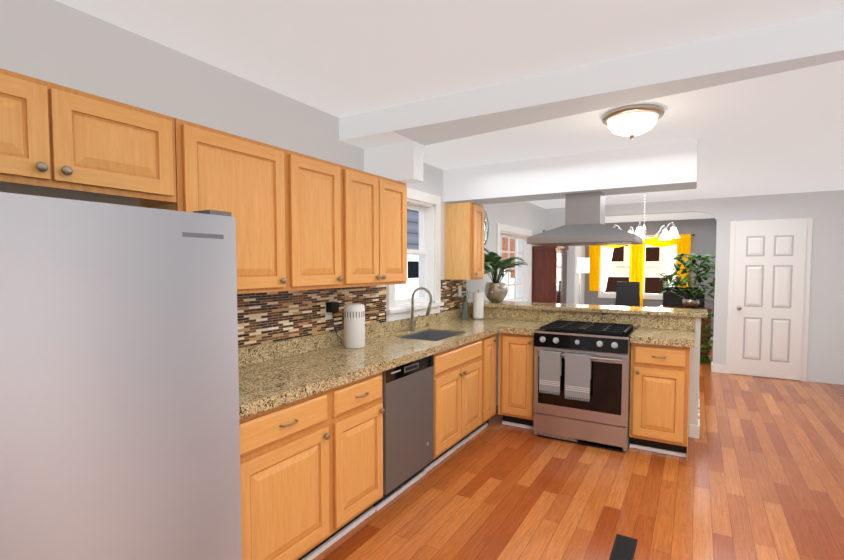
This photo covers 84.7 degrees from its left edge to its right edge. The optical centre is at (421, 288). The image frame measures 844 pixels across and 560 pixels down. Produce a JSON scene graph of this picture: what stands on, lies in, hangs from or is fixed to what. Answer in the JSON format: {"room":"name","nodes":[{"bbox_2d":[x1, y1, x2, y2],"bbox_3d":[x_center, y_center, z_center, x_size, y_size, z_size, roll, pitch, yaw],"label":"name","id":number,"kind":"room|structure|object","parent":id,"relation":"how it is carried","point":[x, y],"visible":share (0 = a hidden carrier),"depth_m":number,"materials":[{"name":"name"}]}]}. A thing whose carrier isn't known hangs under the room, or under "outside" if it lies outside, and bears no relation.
{"room":"kitchen","nodes":[
{"label":"kitchen","id":0,"kind":"room"},
{"bbox_2d":[0,0,584,321],"bbox_3d":[0.571,-0.082,5.530,0.180,2.710,12.660,2,3,31],"label":"wall","id":1,"kind":"structure","parent":0,"point":[55,42],"depth_m":2.29,"materials":[{"name":"grey paint"}]},
{"bbox_2d":[0,68,176,206],"bbox_3d":[-1.397,-0.533,1.662,0.350,0.360,0.907,2,3,31],"label":"upper cabinet","id":2,"kind":"object","parent":1,"relation":"attached to","point":[59,141],"visible":1,"depth_m":1.68,"materials":[{"name":"brown wood"}]},
{"bbox_2d":[143,118,286,293],"bbox_3d":[-1.007,-0.360,2.327,0.350,0.770,0.610,2,3,31],"label":"upper cabinet","id":3,"kind":"object","parent":1,"relation":"attached to","point":[241,179],"visible":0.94,"depth_m":2.27,"materials":[{"name":"brown wood"}]},
{"bbox_2d":[285,149,342,290],"bbox_3d":[-0.735,-0.382,2.786,0.350,0.770,0.456,2,3,31],"label":"upper cabinet","id":4,"kind":"object","parent":1,"relation":"attached to","point":[313,216],"visible":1,"depth_m":2.67,"materials":[{"name":"brown wood"}]},
{"bbox_2d":[237,279,465,348],"bbox_3d":[-0.406,0.127,3.702,0.008,0.332,3.535,2,3,31],"label":"tile backsplash","id":5,"kind":"structure","parent":1,"relation":"attached to","point":[267,317],"depth_m":3.06,"materials":[{"name":"tile"}]},
{"bbox_2d":[325,303,332,319],"bbox_3d":[-0.655,0.161,3.267,0.007,0.120,0.074,2,3,31],"label":"electrical outlet","id":6,"kind":"object","parent":5,"relation":"attached to","point":[328,315],"visible":0.38,"depth_m":3.25,"materials":[{"name":"beige plastic"}]},
{"bbox_2d":[326,302,341,339],"bbox_3d":[-0.618,0.234,3.264,0.064,0.277,0.097,2,3,31],"label":"plug adapter","id":7,"kind":"object","parent":6,"relation":"attached to","point":[331,307],"visible":1,"depth_m":3.23,"materials":[{"name":"black plastic"}]},
{"bbox_2d":[458,285,461,296],"bbox_3d":[0.418,0.030,5.067,0.013,0.120,0.074,2,3,31],"label":"switch plate","id":8,"kind":"object","parent":5,"relation":"attached to","point":[459,290],"visible":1,"depth_m":5.06,"materials":[{"name":"beige plastic"}]},
{"bbox_2d":[238,306,469,366],"bbox_3d":[-0.394,0.332,3.719,0.020,0.123,3.560,2,3,31],"label":"backsplash","id":9,"kind":"structure","parent":1,"relation":"attached to","point":[261,353],"depth_m":3.20,"materials":[{"name":"beige stone"}]},
{"bbox_2d":[340,165,406,287],"bbox_3d":[-0.423,-0.407,3.310,0.350,0.770,0.762,2,3,31],"label":"upper cabinet","id":10,"kind":"object","parent":1,"relation":"attached to","point":[373,230],"visible":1,"depth_m":3.17,"materials":[{"name":"brown wood"}]},
{"bbox_2d":[386,188,443,321],"bbox_3d":[-0.115,-0.319,4.302,0.220,1.160,0.950,2,3,31],"label":"window","id":11,"kind":"structure","parent":1,"relation":"in","point":[424,207],"depth_m":4.57,"materials":[{"name":"white paint"}]},
{"bbox_2d":[445,202,483,279],"bbox_3d":[0.459,-0.478,4.798,0.350,0.770,0.300,2,3,31],"label":"upper cabinet","id":12,"kind":"object","parent":1,"relation":"attached to","point":[464,241],"visible":1,"depth_m":4.68,"materials":[{"name":"brown wood"}]},
{"bbox_2d":[484,209,488,245],"bbox_3d":[0.697,-0.727,5.506,0.025,0.504,0.504,2,3,31],"label":"round mirror","id":13,"kind":"object","parent":1,"relation":"attached to","point":[486,227],"visible":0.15,"depth_m":5.63,"materials":[{"name":"silver glass"}]},
{"bbox_2d":[496,223,531,301],"bbox_3d":[1.265,-0.282,6.662,0.192,1.180,1.450,2,3,31],"label":"dining room window","id":14,"kind":"structure","parent":1,"relation":"in","point":[524,252],"depth_m":7.08,"materials":[{"name":"white paint"}]},
{"bbox_2d":[395,254,418,299],"bbox_3d":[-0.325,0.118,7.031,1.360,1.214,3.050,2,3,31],"label":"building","id":15,"kind":"structure","parent":0,"point":[407,289],"depth_m":6.05,"materials":[{"name":"white"}]},
{"bbox_2d":[55,0,843,117],"bbox_3d":[0.228,-1.154,0.602,4.560,0.120,3.930,2,3,31],"label":"ceiling","id":16,"kind":"structure","parent":0,"point":[340,58],"depth_m":2.13,"materials":[{"name":"grey paint"}]},
{"bbox_2d":[313,343,843,559],"bbox_3d":[2.454,1.377,4.481,4.560,0.106,12.660,2,3,31],"label":"floor","id":17,"kind":"structure","parent":0,"point":[757,473],"depth_m":3.12,"materials":[{"name":"brown wood"}]},
{"bbox_2d":[0,192,241,559],"bbox_3d":[-1.214,0.592,1.571,0.776,1.740,0.905,2,3,31],"label":"refrigerator","id":18,"kind":"object","parent":17,"relation":"on","point":[119,411],"visible":1,"depth_m":1.41,"materials":[{"name":"grey metal"}]},
{"bbox_2d":[239,390,329,559],"bbox_3d":[-0.875,0.972,2.316,0.654,0.906,0.605,2,3,31],"label":"base cabinet","id":19,"kind":"object","parent":17,"relation":"on","point":[285,479],"visible":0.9,"depth_m":2.15,"materials":[{"name":"brown wood"}]},
{"bbox_2d":[320,372,384,551],"bbox_3d":[-0.599,0.950,2.782,0.654,0.906,0.480,2,3,31],"label":"base cabinet","id":20,"kind":"object","parent":17,"relation":"on","point":[356,410],"visible":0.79,"depth_m":2.59,"materials":[{"name":"brown wood"}]},
{"bbox_2d":[373,354,433,510],"bbox_3d":[-0.325,0.928,3.255,0.602,0.904,0.602,2,3,31],"label":"dishwasher","id":21,"kind":"object","parent":17,"relation":"on","point":[408,424],"visible":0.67,"depth_m":3.06,"materials":[{"name":"grey metal"}]},
{"bbox_2d":[424,339,481,472],"bbox_3d":[0.064,0.896,3.902,0.650,0.906,0.895,2,3,31],"label":"base cabinet","id":22,"kind":"object","parent":17,"relation":"on","point":[457,395],"visible":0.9,"depth_m":3.69,"materials":[{"name":"brown wood"}]},
{"bbox_2d":[238,317,517,419],"bbox_3d":[-0.127,0.429,3.563,0.642,0.055,3.557,2,3,31],"label":"countertop","id":23,"kind":"structure","parent":22,"relation":"on","point":[268,385],"depth_m":2.72,"materials":[{"name":"stone"}]},
{"bbox_2d":[344,303,364,348],"bbox_3d":[-0.476,0.262,3.270,0.150,0.305,0.150,2,3,31],"label":"appliance","id":24,"kind":"object","parent":23,"relation":"on","point":[354,325],"visible":1,"depth_m":3.21,"materials":[{"name":"white plastic"}]},
{"bbox_2d":[409,287,431,330],"bbox_3d":[0.003,0.182,4.069,0.228,0.390,0.102,2,3,31],"label":"faucet","id":25,"kind":"object","parent":23,"relation":"on","point":[412,324],"visible":1,"depth_m":4.08,"materials":[{"name":"silver metal"}]},
{"bbox_2d":[397,330,462,340],"bbox_3d":[0.084,0.495,3.892,0.402,0.198,0.582,2,3,31],"label":"sink","id":26,"kind":"object","parent":23,"relation":"in","point":[432,335],"visible":0.04,"depth_m":4.16,"materials":[{"name":"silver metal"}]},
{"bbox_2d":[462,290,469,319],"bbox_3d":[0.460,0.168,4.956,0.073,0.332,0.092,2,3,31],"label":"vase","id":27,"kind":"object","parent":23,"relation":"on","point":[464,312],"visible":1,"depth_m":4.94,"materials":[{"name":"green glass"}]},
{"bbox_2d":[472,289,483,318],"bbox_3d":[0.609,0.171,5.019,0.130,0.320,0.130,2,3,31],"label":"paper towel","id":28,"kind":"object","parent":23,"relation":"on","point":[478,304],"visible":1,"depth_m":4.97,"materials":[{"name":"white paper"}]},
{"bbox_2d":[473,334,496,434],"bbox_3d":[0.385,0.871,4.441,0.650,0.906,0.361,2,3,31],"label":"base cabinet","id":29,"kind":"object","parent":17,"relation":"on","point":[488,357],"visible":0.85,"depth_m":4.25,"materials":[{"name":"brown wood"}]},
{"bbox_2d":[498,333,533,429],"bbox_3d":[1.032,0.864,4.588,0.370,0.906,0.650,2,3,31],"label":"base cabinet","id":30,"kind":"object","parent":17,"relation":"on","point":[516,381],"visible":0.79,"depth_m":4.34,"materials":[{"name":"brown wood"}]},
{"bbox_2d":[502,320,550,334],"bbox_3d":[1.044,0.382,4.559,0.348,0.055,0.647,2,3,31],"label":"countertop","id":31,"kind":"structure","parent":30,"relation":"on","point":[525,327],"depth_m":4.39,"materials":[{"name":"stone"}]},
{"bbox_2d":[532,246,568,303],"bbox_3d":[2.114,0.190,7.473,0.500,1.980,0.750,2,3,31],"label":"door","id":32,"kind":"structure","parent":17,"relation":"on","point":[549,274],"depth_m":7.21,"materials":[{"name":"brown wood"}]},
{"bbox_2d":[577,258,589,303],"bbox_3d":[2.981,0.273,8.772,0.340,1.690,0.340,2,3,31],"label":"floor lamp","id":33,"kind":"object","parent":17,"relation":"on","point":[583,265],"visible":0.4,"depth_m":8.59,"materials":[{"name":"silver metal"}]},
{"bbox_2d":[533,320,636,451],"bbox_3d":[1.493,0.839,4.226,0.780,0.994,0.756,2,3,31],"label":"range","id":34,"kind":"object","parent":17,"relation":"on","point":[600,419],"visible":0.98,"depth_m":3.92,"materials":[{"name":"silver metal"}]},
{"bbox_2d":[539,350,561,394],"bbox_3d":[1.113,0.732,4.022,0.180,0.364,0.045,2,3,31],"label":"hanging towel","id":35,"kind":"object","parent":34,"relation":"hanging from","point":[550,363],"visible":1,"depth_m":4.00,"materials":[{"name":"grey fabric"}]},
{"bbox_2d":[565,353,590,401],"bbox_3d":[1.313,0.748,3.904,0.205,0.385,0.045,2,3,31],"label":"hanging towel","id":36,"kind":"object","parent":34,"relation":"hanging from","point":[577,374],"visible":1,"depth_m":3.88,"materials":[{"name":"grey fabric"}]},
{"bbox_2d":[609,534,637,559],"bbox_3d":[1.083,1.417,2.492,0.110,0.004,0.320,2,3,31],"label":"floor vent","id":37,"kind":"object","parent":17,"relation":"in","point":[624,548],"visible":1,"depth_m":2.52,"materials":[{"name":"black metal"}]},
{"bbox_2d":[615,281,639,306],"bbox_3d":[4.208,0.476,9.559,0.627,1.210,0.629,2,3,31],"label":"office chair","id":38,"kind":"object","parent":17,"relation":"on","point":[627,293],"visible":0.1,"depth_m":9.72,"materials":[{"name":"black"}]},
{"bbox_2d":[629,343,690,457],"bbox_3d":[2.052,0.892,3.982,0.423,0.906,0.654,2,3,31],"label":"base cabinet","id":39,"kind":"object","parent":17,"relation":"on","point":[659,397],"visible":0.98,"depth_m":3.73,"materials":[{"name":"brown wood"}]},
{"bbox_2d":[630,327,694,347],"bbox_3d":[2.065,0.411,3.955,0.458,0.055,0.647,2,3,31],"label":"countertop","id":40,"kind":"structure","parent":39,"relation":"on","point":[655,336],"depth_m":3.77,"materials":[{"name":"stone"}]},
{"bbox_2d":[660,305,711,357],"bbox_3d":[4.412,0.743,7.785,0.760,0.846,0.474,2,3,31],"label":"dresser","id":41,"kind":"object","parent":17,"relation":"on","point":[709,309],"visible":0.02,"depth_m":7.47,"materials":[{"name":"brown wood"}]},
{"bbox_2d":[663,287,704,306],"bbox_3d":[4.469,0.145,7.922,0.620,0.332,0.112,2,3,31],"label":"fish tank","id":42,"kind":"object","parent":41,"relation":"on","point":[671,299],"visible":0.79,"depth_m":7.92,"materials":[{"name":"black"}]},
{"bbox_2d":[658,253,715,362],"bbox_3d":[4.394,0.312,7.538,1.046,1.775,0.611,2,3,31],"label":"plant","id":43,"kind":"object","parent":17,"relation":"on","point":[691,302],"visible":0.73,"depth_m":7.53,"materials":[{"name":"green plant"}]},
{"bbox_2d":[496,317,700,436],"bbox_3d":[1.535,0.764,4.785,2.280,1.089,0.200,2,3,31],"label":"wall","id":44,"kind":"structure","parent":0,"point":[694,384],"depth_m":4.14,"materials":[{"name":"white paint"}]},
{"bbox_2d":[470,306,695,330],"bbox_3d":[1.482,0.287,4.662,2.190,0.123,0.022,2,3,31],"label":"backsplash","id":45,"kind":"structure","parent":44,"relation":"attached to","point":[638,320],"depth_m":4.53,"materials":[{"name":"beige stone"}]},
{"bbox_2d":[467,300,707,317],"bbox_3d":[1.593,0.200,4.803,2.327,0.036,0.470,2,3,31],"label":"bar","id":46,"kind":"object","parent":44,"relation":"on","point":[683,312],"visible":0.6,"depth_m":4.58,"materials":[{"name":"stone"}]},
{"bbox_2d":[484,247,527,301],"bbox_3d":[0.910,-0.169,5.301,0.610,0.651,0.749,2,3,31],"label":"potted plant","id":47,"kind":"object","parent":46,"relation":"on","point":[495,290],"visible":0.98,"depth_m":5.20,"materials":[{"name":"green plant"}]},
{"bbox_2d":[689,419,699,432],"bbox_3d":[1.609,1.246,4.889,2.264,0.116,0.014,2,3,31],"label":"baseboard","id":48,"kind":"structure","parent":44,"relation":"attached to","point":[694,431],"depth_m":4.14,"materials":[{"name":"white paint"}]},
{"bbox_2d":[423,60,843,222],"bbox_3d":[3.457,-1.368,6.043,4.560,0.210,8.730,2,3,31],"label":"ceiling","id":49,"kind":"structure","parent":0,"point":[781,133],"depth_m":3.56,"materials":[{"name":"grey paint"}]},
{"bbox_2d":[443,140,697,204],"bbox_3d":[1.267,-1.029,4.303,2.222,0.342,0.380,2,3,31],"label":"soffit","id":50,"kind":"structure","parent":49,"relation":"attached to","point":[660,167],"depth_m":4.04,"materials":[{"name":"grey paint"}]},
{"bbox_2d":[527,191,641,245],"bbox_3d":[1.493,-0.629,4.235,0.900,0.453,0.600,2,3,31],"label":"range hood","id":51,"kind":"object","parent":50,"relation":"attached to","point":[584,225],"visible":1,"depth_m":4.09,"materials":[{"name":"silver metal"}]},
{"bbox_2d":[339,11,843,182],"bbox_3d":[1.319,-0.978,2.453,4.200,0.447,0.430,2,3,31],"label":"beam","id":52,"kind":"structure","parent":49,"relation":"attached to","point":[392,141],"depth_m":2.51,"materials":[{"name":"grey paint"}]},
{"bbox_2d":[601,104,664,139],"bbox_3d":[1.340,-1.032,2.956,0.370,0.166,0.370,2,3,31],"label":"flush ceiling light","id":53,"kind":"object","parent":49,"relation":"attached to","point":[631,121],"visible":1,"depth_m":2.85,"materials":[{"name":"white glass"}]},
{"bbox_2d":[613,193,679,239],"bbox_3d":[2.746,-0.920,5.737,0.817,0.654,0.798,2,3,31],"label":"chandelier","id":54,"kind":"object","parent":49,"relation":"hanging from","point":[640,231],"visible":0.69,"depth_m":5.61,"materials":[{"name":"silver metal"}]},
{"bbox_2d":[584,218,716,333],"bbox_3d":[5.637,-0.285,9.775,4.200,2.710,0.180,2,3,31],"label":"wall","id":55,"kind":"structure","parent":0,"point":[703,240],"depth_m":9.66,"materials":[{"name":"grey paint"}]},
{"bbox_2d":[598,234,678,299],"bbox_3d":[4.757,-0.465,10.243,1.600,1.395,0.140,2,3,31],"label":"living room window","id":56,"kind":"structure","parent":55,"relation":"in","point":[602,294],"depth_m":10.19,"materials":[{"name":"white paint"}]},
{"bbox_2d":[545,190,843,384],"bbox_3d":[3.946,-0.149,6.927,4.200,2.710,0.150,2,3,31],"label":"wall","id":57,"kind":"structure","parent":0,"point":[824,210],"depth_m":6.16,"materials":[{"name":"grey paint"}]},
{"bbox_2d":[731,223,806,379],"bbox_3d":[4.723,0.174,6.331,0.780,2.099,0.102,2,3,31],"label":"closet door","id":58,"kind":"structure","parent":57,"relation":"in","point":[768,295],"depth_m":6.34,"materials":[{"name":"white paint"}]},
{"bbox_2d":[726,218,812,380],"bbox_3d":[4.745,0.148,6.367,0.900,2.170,0.018,2,3,31],"label":"door frame","id":59,"kind":"structure","parent":57,"relation":"attached to","point":[809,221],"depth_m":6.21,"materials":[{"name":"white paint"}]},
{"bbox_3d":[4.707,-1.128,10.128,2.170,0.042,0.090,2,3,31],"label":"curtain rod","id":60,"kind":"object","parent":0,"visible":0},
{"bbox_2d":[600,246,613,290],"bbox_3d":[4.197,-0.529,10.473,0.320,1.190,0.020,2,3,31],"label":"sheer curtain","id":61,"kind":"object","parent":60,"relation":"hanging from","point":[606,253],"depth_m":10.51,"materials":[{"name":"white fabric"}]},
{"bbox_2d":[589,234,690,306],"bbox_3d":[4.673,-0.359,10.087,2.020,1.559,0.072,2,3,31],"label":"curtain","id":62,"kind":"object","parent":60,"relation":"hanging from","point":[683,242],"visible":0.54,"depth_m":10.08,"materials":[{"name":"yellow fabric"}]},
{"bbox_2d":[663,244,676,286],"bbox_3d":[5.238,-0.499,9.857,0.300,1.190,0.020,2,3,31],"label":"sheer curtain","id":63,"kind":"object","parent":60,"relation":"hanging from","point":[670,252],"depth_m":9.83,"materials":[{"name":"white fabric"}]},
{"label":"outside","id":64,"kind":"structure","parent":0,"visible":0},
{"bbox_2d":[407,209,418,254],"bbox_3d":[-0.413,-1.275,6.581,2.500,7.108,6.600,2,3,31],"label":"house siding","id":65,"kind":"object","parent":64,"point":[412,229],"depth_m":9.33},
{"bbox_2d":[502,237,516,297],"bbox_3d":[4.795,-1.421,20.126,5.250,6.108,10.800,2,3,31],"label":"building","id":66,"kind":"structure","parent":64,"point":[505,248],"depth_m":25.19,"materials":[{"name":"red brick"}]},
{"bbox_2d":[502,270,513,299],"bbox_3d":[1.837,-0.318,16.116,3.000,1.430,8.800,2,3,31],"label":"car","id":67,"kind":"object","parent":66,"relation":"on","point":[511,288],"visible":0.06,"depth_m":14.90,"materials":[{"name":"white"}]},
{"bbox_2d":[604,244,668,293],"bbox_3d":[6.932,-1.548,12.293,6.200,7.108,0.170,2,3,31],"label":"house","id":68,"kind":"structure","parent":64,"point":[654,257],"depth_m":12.78,"materials":[{"name":"white"}]}
]}

